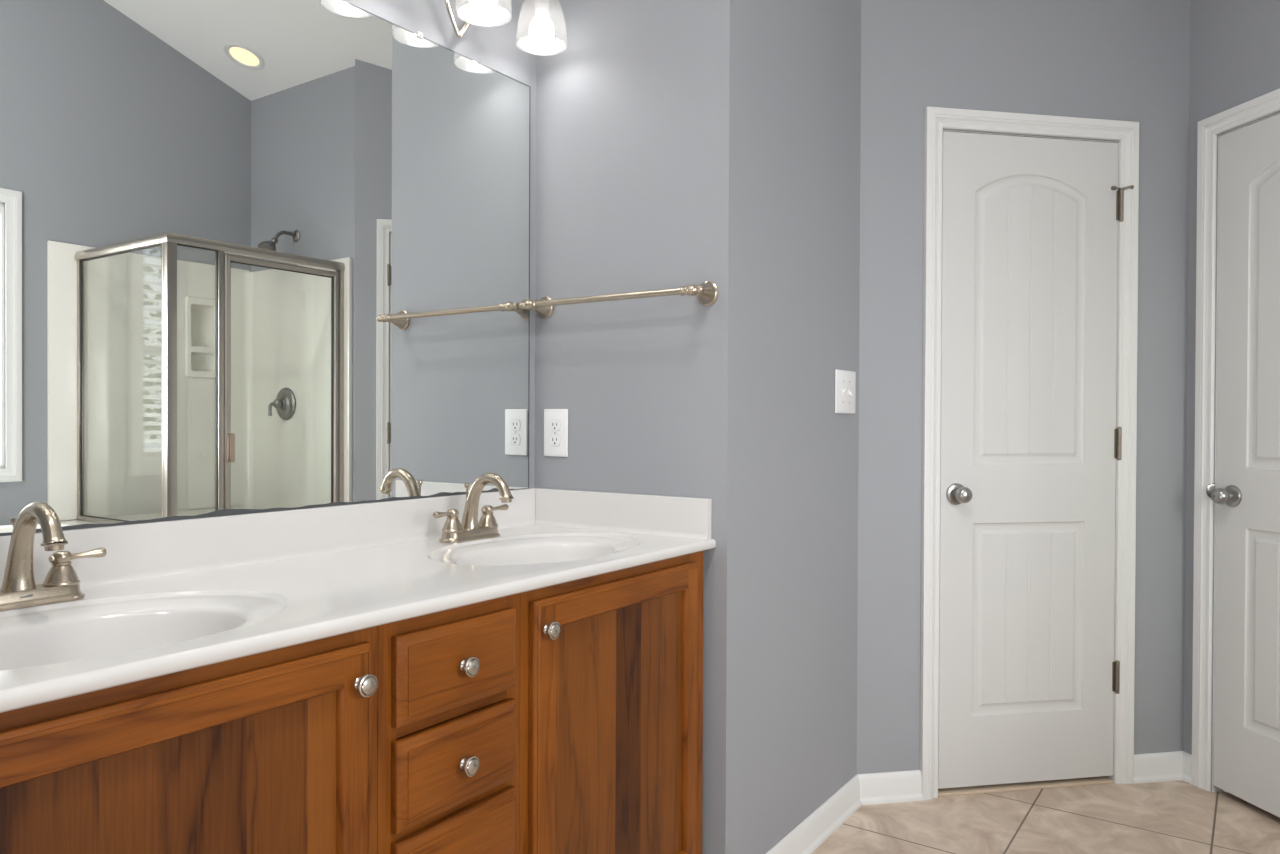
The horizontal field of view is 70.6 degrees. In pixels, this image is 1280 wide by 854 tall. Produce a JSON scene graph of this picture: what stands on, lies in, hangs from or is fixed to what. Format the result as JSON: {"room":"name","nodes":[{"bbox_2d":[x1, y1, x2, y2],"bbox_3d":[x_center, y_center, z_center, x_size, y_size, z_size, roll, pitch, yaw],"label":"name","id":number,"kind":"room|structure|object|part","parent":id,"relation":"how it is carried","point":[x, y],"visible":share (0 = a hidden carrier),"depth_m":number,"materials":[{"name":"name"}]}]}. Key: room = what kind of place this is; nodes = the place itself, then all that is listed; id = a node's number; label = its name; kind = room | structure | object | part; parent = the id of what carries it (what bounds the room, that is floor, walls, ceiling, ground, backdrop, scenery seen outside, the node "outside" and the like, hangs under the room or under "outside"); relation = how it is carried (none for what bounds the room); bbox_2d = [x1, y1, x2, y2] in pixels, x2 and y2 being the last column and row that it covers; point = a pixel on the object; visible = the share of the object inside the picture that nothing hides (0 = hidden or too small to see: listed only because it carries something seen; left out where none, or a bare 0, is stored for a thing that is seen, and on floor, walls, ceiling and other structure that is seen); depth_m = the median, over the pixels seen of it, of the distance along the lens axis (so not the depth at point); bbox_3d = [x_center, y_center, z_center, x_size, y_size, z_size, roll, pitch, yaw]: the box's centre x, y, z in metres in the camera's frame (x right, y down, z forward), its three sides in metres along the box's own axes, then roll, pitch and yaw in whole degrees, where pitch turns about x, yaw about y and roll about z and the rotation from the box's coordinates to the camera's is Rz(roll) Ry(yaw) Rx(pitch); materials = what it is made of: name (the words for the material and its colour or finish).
{"room":"bathroom","nodes":[
{"label":"bathroom","id":0,"kind":"room"},
{"bbox_2d":[344,0,535,487],"bbox_3d":[-0.775,-0.738,1.747,0.120,3.754,1.800,1,1,34],"label":"wall","id":1,"kind":"structure","parent":0,"point":[495,48],"depth_m":2.25,"materials":[{"name":"grey paint"}]},
{"bbox_2d":[0,0,530,535],"bbox_3d":[-0.724,-0.362,1.711,0.012,1.051,1.546,1,1,34],"label":"wall mirror","id":2,"kind":"object","parent":1,"relation":"attached to","point":[257,256],"visible":0.89,"depth_m":1.69,"materials":[{"name":"grey mirror"}]},
{"bbox_2d":[0,488,536,588],"bbox_3d":[-0.717,0.214,1.712,0.029,0.102,1.597,1,1,34],"label":"backsplash","id":3,"kind":"structure","parent":1,"relation":"attached to","point":[140,551],"depth_m":1.69,"materials":[{"name":"stone"}]},
{"bbox_2d":[445,0,567,55],"bbox_3d":[-0.374,-1.034,2.065,0.176,0.259,0.529,1,1,34],"label":"vanity light","id":4,"kind":"object","parent":1,"relation":"attached to","point":[541,30],"visible":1,"depth_m":2.16,"materials":[{"name":"white glass"}]},
{"bbox_3d":[-0.354,-1.008,2.051,0.127,0.143,0.127,1,1,34],"label":"lamp shade","id":5,"kind":"part","parent":4,"relation":"part of","materials":[{"name":"white glass"}]},
{"bbox_3d":[-0.355,-0.974,2.051,0.060,0.062,0.060,1,1,34],"label":"bulb","id":6,"kind":"part","parent":4,"relation":"part of","materials":[{"name":"white glass"}]},
{"bbox_3d":[-0.241,-0.975,2.217,0.060,0.062,0.060,1,1,34],"label":"bulb","id":7,"kind":"part","parent":4,"relation":"part of","materials":[{"name":"white glass"}]},
{"bbox_3d":[-0.241,-1.009,2.217,0.127,0.143,0.127,1,1,34],"label":"lamp shade","id":8,"kind":"part","parent":4,"relation":"part of","materials":[{"name":"white glass"}]},
{"bbox_2d":[535,0,753,853],"bbox_3d":[-0.003,-0.472,2.261,0.577,3.220,0.120,1,1,34],"label":"wall","id":9,"kind":"structure","parent":0,"point":[645,118],"depth_m":2.15,"materials":[{"name":"grey paint"}]},
{"bbox_2d":[544,409,567,456],"bbox_3d":[-0.218,0.015,2.333,0.079,0.123,0.008,1,1,34],"label":"wall outlet","id":10,"kind":"object","parent":9,"relation":"attached to","point":[555,420],"visible":1,"depth_m":2.33,"materials":[{"name":"white plastic"}]},
{"bbox_2d":[550,435,559,445],"bbox_3d":[-0.220,0.035,2.331,0.035,0.029,0.002,1,1,34],"label":"receptacle","id":11,"kind":"object","parent":10,"relation":"attached to","point":[554,439],"depth_m":2.33,"materials":[{"name":"grey plastic"}]},
{"bbox_2d":[550,420,559,430],"bbox_3d":[-0.219,-0.004,2.331,0.035,0.029,0.002,1,1,34],"label":"receptacle","id":12,"kind":"object","parent":10,"relation":"attached to","point":[554,424],"depth_m":2.33,"materials":[{"name":"grey plastic"}]},
{"bbox_2d":[518,281,717,318],"bbox_3d":[-0.068,-0.309,2.183,0.545,0.057,0.084,1,1,34],"label":"towel bar","id":13,"kind":"object","parent":9,"relation":"attached to","point":[706,293],"visible":1,"depth_m":2.11,"materials":[{"name":"silver metal"}]},
{"bbox_3d":[-0.269,-0.311,2.321,0.057,0.057,0.084,1,1,34],"label":"post","id":14,"kind":"part","parent":13,"relation":"part of","materials":[{"name":"silver metal"}]},
{"bbox_3d":[0.133,-0.307,2.046,0.057,0.057,0.084,1,1,34],"label":"post","id":15,"kind":"part","parent":13,"relation":"part of","materials":[{"name":"silver metal"}]},
{"bbox_2d":[750,0,860,853],"bbox_3d":[0.430,-0.452,2.489,0.120,3.180,0.745,1,1,34],"label":"wall","id":16,"kind":"structure","parent":0,"point":[806,172],"depth_m":2.39,"materials":[{"name":"grey paint"}]},
{"bbox_2d":[766,774,861,853],"bbox_3d":[0.408,1.096,2.396,0.067,0.086,0.835,1,1,34],"label":"baseboard","id":17,"kind":"structure","parent":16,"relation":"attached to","point":[826,819],"depth_m":2.49,"materials":[{"name":"white paint"}]},
{"bbox_2d":[835,369,855,413],"bbox_3d":[0.601,-0.102,2.623,0.016,0.125,0.149,1,1,34],"label":"light switch","id":18,"kind":"object","parent":16,"relation":"attached to","point":[845,381],"visible":1,"depth_m":2.62,"materials":[{"name":"white plastic"}]},
{"bbox_2d":[857,0,1189,773],"bbox_3d":[1.266,-0.336,2.896,1.253,2.949,0.120,0,0,-11],"label":"wall","id":19,"kind":"structure","parent":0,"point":[1121,60],"depth_m":2.79,"materials":[{"name":"grey paint"}]},
{"bbox_2d":[857,751,1182,804],"bbox_3d":[1.214,1.096,2.827,1.133,0.086,0.020,0,0,-11],"label":"baseboard","id":20,"kind":"structure","parent":19,"relation":"attached to","point":[898,786],"depth_m":2.75,"materials":[{"name":"white paint"}]},
{"bbox_2d":[920,106,1138,799],"bbox_3d":[1.217,0.084,2.856,0.730,2.110,0.183,0,0,-11],"label":"door","id":21,"kind":"structure","parent":19,"relation":"attached to","point":[1030,243],"depth_m":2.83,"materials":[{"name":"white paint"}]},
{"bbox_3d":[0.981,0.207,2.751,0.050,0.050,0.062,0,0,-11],"label":"knob","id":22,"kind":"part","parent":21,"relation":"part of","materials":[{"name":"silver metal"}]},
{"bbox_2d":[812,780,1279,853],"bbox_3d":[0.456,1.211,0.882,3.220,0.120,5.450,1,1,34],"label":"floor","id":23,"kind":"structure","parent":0,"point":[1179,816],"depth_m":2.59,"materials":[{"name":"beige tile"}]},
{"bbox_2d":[0,626,377,853],"bbox_3d":[-0.754,0.713,1.182,0.573,0.861,0.622,1,1,34],"label":"base cabinet","id":24,"kind":"object","parent":23,"relation":"on","point":[273,751],"visible":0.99,"depth_m":1.08,"materials":[{"name":"brown wood"}]},
{"bbox_3d":[-0.378,0.354,1.241,0.025,0.032,0.032,1,1,34],"label":"knob","id":25,"kind":"part","parent":24,"relation":"part of","materials":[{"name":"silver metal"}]},
{"bbox_2d":[377,593,519,853],"bbox_3d":[-0.492,0.711,1.564,0.574,0.861,0.302,1,1,34],"label":"base cabinet","id":26,"kind":"object","parent":23,"relation":"on","point":[449,680],"visible":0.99,"depth_m":1.39,"materials":[{"name":"brown wood"}]},
{"bbox_3d":[-0.284,0.698,1.422,0.020,0.180,0.256,1,1,34],"label":"drawer","id":27,"kind":"part","parent":26,"relation":"part of","materials":[{"name":"brown wood"}]},
{"bbox_3d":[-0.283,0.526,1.420,0.020,0.134,0.256,1,1,34],"label":"drawer","id":28,"kind":"part","parent":26,"relation":"part of","materials":[{"name":"brown wood"}]},
{"bbox_3d":[-0.282,0.372,1.419,0.020,0.133,0.256,1,1,34],"label":"drawer","id":29,"kind":"part","parent":26,"relation":"part of","materials":[{"name":"brown wood"}]},
{"bbox_3d":[-0.266,0.527,1.405,0.025,0.032,0.032,1,1,34],"label":"knob","id":30,"kind":"part","parent":26,"relation":"part of","materials":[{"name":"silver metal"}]},
{"bbox_3d":[-0.266,0.372,1.404,0.025,0.032,0.032,1,1,34],"label":"knob","id":31,"kind":"part","parent":26,"relation":"part of","materials":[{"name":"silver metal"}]},
{"bbox_2d":[519,551,703,853],"bbox_3d":[-0.231,0.709,1.945,0.573,0.861,0.620,1,1,34],"label":"base cabinet","id":32,"kind":"object","parent":23,"relation":"on","point":[611,716],"visible":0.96,"depth_m":1.76,"materials":[{"name":"brown wood"}]},
{"bbox_2d":[0,488,715,712],"bbox_3d":[-0.503,0.279,1.566,0.548,0.226,1.597,1,1,34],"label":"countertop","id":33,"kind":"structure","parent":32,"relation":"on","point":[164,597],"depth_m":1.53,"materials":[{"name":"stone"}]},
{"bbox_2d":[0,502,106,610],"bbox_3d":[-0.892,0.181,1.298,0.175,0.152,0.175,0,0,-12],"label":"faucet","id":34,"kind":"object","parent":33,"relation":"on","point":[61,583],"visible":1,"depth_m":1.29,"materials":[{"name":"silver metal"}]},
{"bbox_3d":[-0.907,0.179,1.313,0.013,0.097,0.013,0,0,1],"label":"lift rod","id":35,"kind":"part","parent":34,"relation":"part of","materials":[{"name":"silver metal"}]},
{"bbox_3d":[-0.856,0.172,1.278,0.150,0.133,0.045,1,1,34],"label":"spout","id":36,"kind":"part","parent":34,"relation":"part of","materials":[{"name":"silver metal"}]},
{"bbox_3d":[-0.898,0.246,1.307,0.055,0.022,0.171,1,1,34],"label":"plate","id":37,"kind":"part","parent":34,"relation":"part of","materials":[{"name":"silver metal"}]},
{"bbox_3d":[-0.866,0.211,1.352,0.048,0.050,0.048,1,1,34],"label":"handle","id":38,"kind":"part","parent":34,"relation":"part of","materials":[{"name":"silver metal"}]},
{"bbox_3d":[-0.852,0.194,1.369,0.015,0.016,0.078,1,1,41],"label":"lever","id":39,"kind":"part","parent":34,"relation":"part of","materials":[{"name":"silver metal"}]},
{"bbox_2d":[0,590,288,669],"bbox_3d":[-0.723,0.327,1.185,0.372,0.134,0.536,1,1,34],"label":"basin","id":40,"kind":"object","parent":33,"relation":"in","point":[92,629],"depth_m":1.32,"materials":[{"name":"white ceramic"}]},
{"bbox_2d":[433,473,513,542],"bbox_3d":[-0.380,0.177,2.046,0.175,0.152,0.175,0,0,-12],"label":"faucet","id":41,"kind":"object","parent":33,"relation":"on","point":[469,529],"visible":1,"depth_m":2.03,"materials":[{"name":"silver metal"}]},
{"bbox_3d":[-0.427,0.191,1.989,0.015,0.016,0.078,0,1,28],"label":"lever","id":42,"kind":"part","parent":41,"relation":"part of","materials":[{"name":"silver metal"}]},
{"bbox_3d":[-0.417,0.207,2.008,0.048,0.050,0.048,1,1,34],"label":"handle","id":43,"kind":"part","parent":41,"relation":"part of","materials":[{"name":"silver metal"}]},
{"bbox_3d":[-0.395,0.175,2.060,0.013,0.097,0.013,0,0,-22],"label":"lift rod","id":44,"kind":"part","parent":41,"relation":"part of","materials":[{"name":"silver metal"}]},
{"bbox_3d":[-0.385,0.242,2.054,0.055,0.022,0.171,1,1,34],"label":"plate","id":45,"kind":"part","parent":41,"relation":"part of","materials":[{"name":"silver metal"}]},
{"bbox_3d":[-0.344,0.168,2.025,0.150,0.133,0.045,1,1,34],"label":"spout","id":46,"kind":"part","parent":41,"relation":"part of","materials":[{"name":"silver metal"}]},
{"bbox_3d":[-0.354,0.207,2.100,0.048,0.050,0.048,1,1,34],"label":"handle","id":47,"kind":"part","parent":41,"relation":"part of","materials":[{"name":"silver metal"}]},
{"bbox_3d":[-0.340,0.191,2.117,0.015,0.016,0.078,1,1,41],"label":"lever","id":48,"kind":"part","parent":41,"relation":"part of","materials":[{"name":"silver metal"}]},
{"bbox_2d":[427,533,640,564],"bbox_3d":[-0.214,0.323,1.927,0.372,0.134,0.536,1,1,34],"label":"basin","id":49,"kind":"object","parent":33,"relation":"in","point":[514,548],"depth_m":2.07,"materials":[{"name":"white ceramic"}]},
{"bbox_3d":[-0.154,0.353,1.569,0.025,0.032,0.032,1,1,34],"label":"knob","id":50,"kind":"part","parent":32,"relation":"part of","materials":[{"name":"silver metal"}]},
{"bbox_2d":[938,776,1113,796],"bbox_3d":[1.214,1.134,2.861,0.611,0.009,0.054,0,0,-11],"label":"trim","id":51,"kind":"structure","parent":23,"relation":"on","point":[1101,779],"depth_m":2.85,"materials":[{"name":"beige"}]},
{"bbox_2d":[1183,0,1279,791],"bbox_3d":[1.915,-0.301,2.503,0.120,2.892,0.891,0,0,-11],"label":"wall","id":52,"kind":"structure","parent":0,"point":[1235,44],"depth_m":2.83,"materials":[{"name":"grey paint"}]},
{"bbox_2d":[1182,751,1191,783],"bbox_3d":[1.836,1.101,2.526,0.020,0.086,0.841,0,0,-11],"label":"baseboard","id":53,"kind":"structure","parent":52,"relation":"attached to","point":[1187,758],"depth_m":2.91,"materials":[{"name":"white paint"}]},
{"bbox_2d":[1191,88,1279,817],"bbox_3d":[1.876,0.089,2.523,0.184,2.110,0.734,0,0,-11],"label":"door","id":54,"kind":"structure","parent":52,"relation":"attached to","point":[1245,492],"depth_m":2.73,"materials":[{"name":"white paint"}]},
{"bbox_3d":[1.773,0.210,2.746,0.062,0.050,0.050,0,0,-11],"label":"knob","id":55,"kind":"part","parent":54,"relation":"part of","materials":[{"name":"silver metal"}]}
]}

